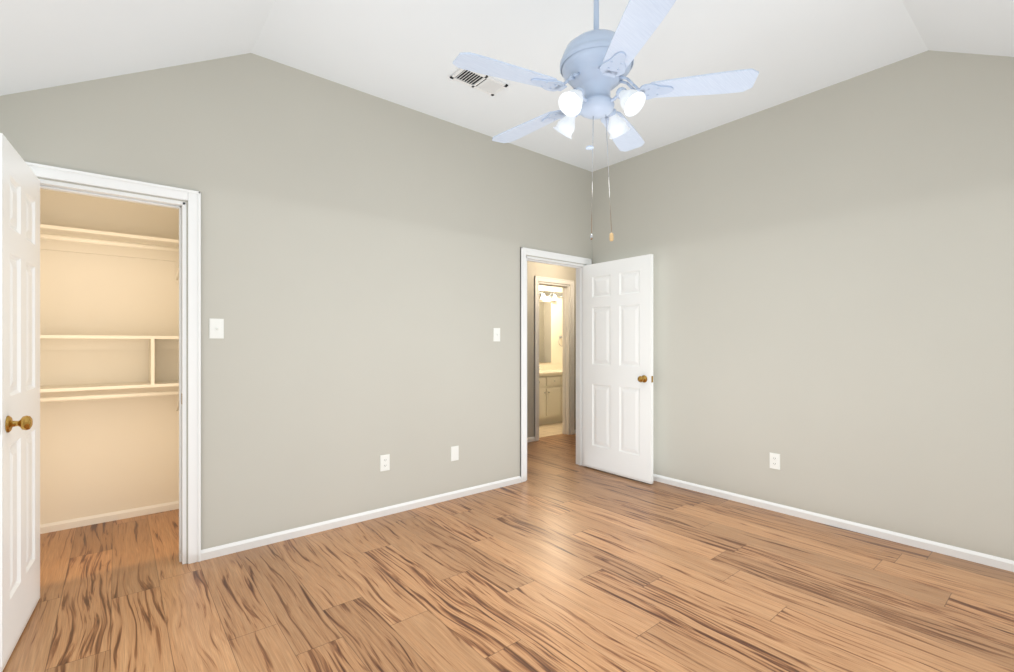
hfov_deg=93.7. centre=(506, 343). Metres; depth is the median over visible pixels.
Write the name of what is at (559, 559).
floor
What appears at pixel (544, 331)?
bathroom mirror
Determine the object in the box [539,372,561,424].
bathroom vanity
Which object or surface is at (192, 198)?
door frame
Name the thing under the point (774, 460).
electrical outlet
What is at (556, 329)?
wall
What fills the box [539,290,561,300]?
light
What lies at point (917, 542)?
baseboard
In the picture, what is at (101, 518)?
baseboard
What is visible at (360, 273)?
wall
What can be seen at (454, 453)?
electrical outlet
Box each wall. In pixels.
[0,53,591,563]
[40,189,178,524]
[527,261,575,437]
[539,285,561,363]
[592,50,1013,560]
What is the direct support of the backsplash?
attached to the wall at (556, 329)
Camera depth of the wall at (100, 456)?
3.30 m
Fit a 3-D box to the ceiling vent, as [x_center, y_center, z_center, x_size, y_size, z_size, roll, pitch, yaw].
[-0.185,-1.761,3.187,0.360,0.016,0.170,0,0,-39]
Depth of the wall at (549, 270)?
6.04 m
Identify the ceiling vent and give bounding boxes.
[450,68,507,95]
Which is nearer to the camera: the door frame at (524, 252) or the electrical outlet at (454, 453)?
the electrical outlet at (454, 453)
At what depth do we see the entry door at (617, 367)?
4.44 m
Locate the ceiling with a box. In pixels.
[0,0,1013,171]
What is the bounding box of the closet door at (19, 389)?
[0,133,39,671]
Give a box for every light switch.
[209,318,223,338]
[493,328,499,340]
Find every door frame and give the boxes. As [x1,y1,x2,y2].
[26,162,200,563]
[520,247,591,481]
[534,276,573,440]
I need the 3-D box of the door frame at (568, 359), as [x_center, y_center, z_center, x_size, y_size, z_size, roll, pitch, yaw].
[0.597,0.186,6.339,0.726,2.108,0.143,0,0,-39]
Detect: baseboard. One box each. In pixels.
[40,501,178,533]
[201,476,520,560]
[527,437,534,441]
[653,474,1013,571]
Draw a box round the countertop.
[539,368,561,375]
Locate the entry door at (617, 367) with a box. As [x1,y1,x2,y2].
[583,254,652,483]
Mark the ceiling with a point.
(405, 53)
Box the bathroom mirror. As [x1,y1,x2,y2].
[539,301,550,362]
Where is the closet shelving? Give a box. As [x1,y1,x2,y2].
[40,224,178,412]
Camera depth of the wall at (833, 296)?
3.18 m
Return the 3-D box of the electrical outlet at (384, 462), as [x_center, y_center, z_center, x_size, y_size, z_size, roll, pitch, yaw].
[-0.882,0.860,3.437,0.072,0.116,0.008,0,0,-39]
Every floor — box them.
[2,434,1013,671]
[539,422,561,437]
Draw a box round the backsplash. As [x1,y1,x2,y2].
[539,364,561,371]
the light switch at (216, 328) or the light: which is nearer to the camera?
the light switch at (216, 328)
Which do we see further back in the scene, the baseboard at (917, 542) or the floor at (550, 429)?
the floor at (550, 429)
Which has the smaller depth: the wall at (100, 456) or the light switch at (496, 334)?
the wall at (100, 456)
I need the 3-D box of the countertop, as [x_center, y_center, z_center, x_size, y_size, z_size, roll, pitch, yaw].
[0.809,0.458,7.767,1.670,0.043,0.576,0,0,-39]
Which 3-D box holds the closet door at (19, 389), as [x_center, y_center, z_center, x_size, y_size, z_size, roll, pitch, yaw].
[-2.090,0.219,2.029,0.173,2.018,0.642,0,0,-35]
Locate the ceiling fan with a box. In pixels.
[453,0,758,240]
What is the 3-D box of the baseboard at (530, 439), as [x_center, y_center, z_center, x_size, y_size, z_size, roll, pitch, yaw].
[-0.142,1.211,5.660,1.277,0.058,0.013,0,0,-39]
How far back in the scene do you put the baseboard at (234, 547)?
3.24 m
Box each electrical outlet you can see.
[380,454,389,471]
[451,446,458,460]
[770,453,779,469]
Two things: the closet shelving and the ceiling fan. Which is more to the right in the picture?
the ceiling fan
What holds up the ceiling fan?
hanging from the ceiling

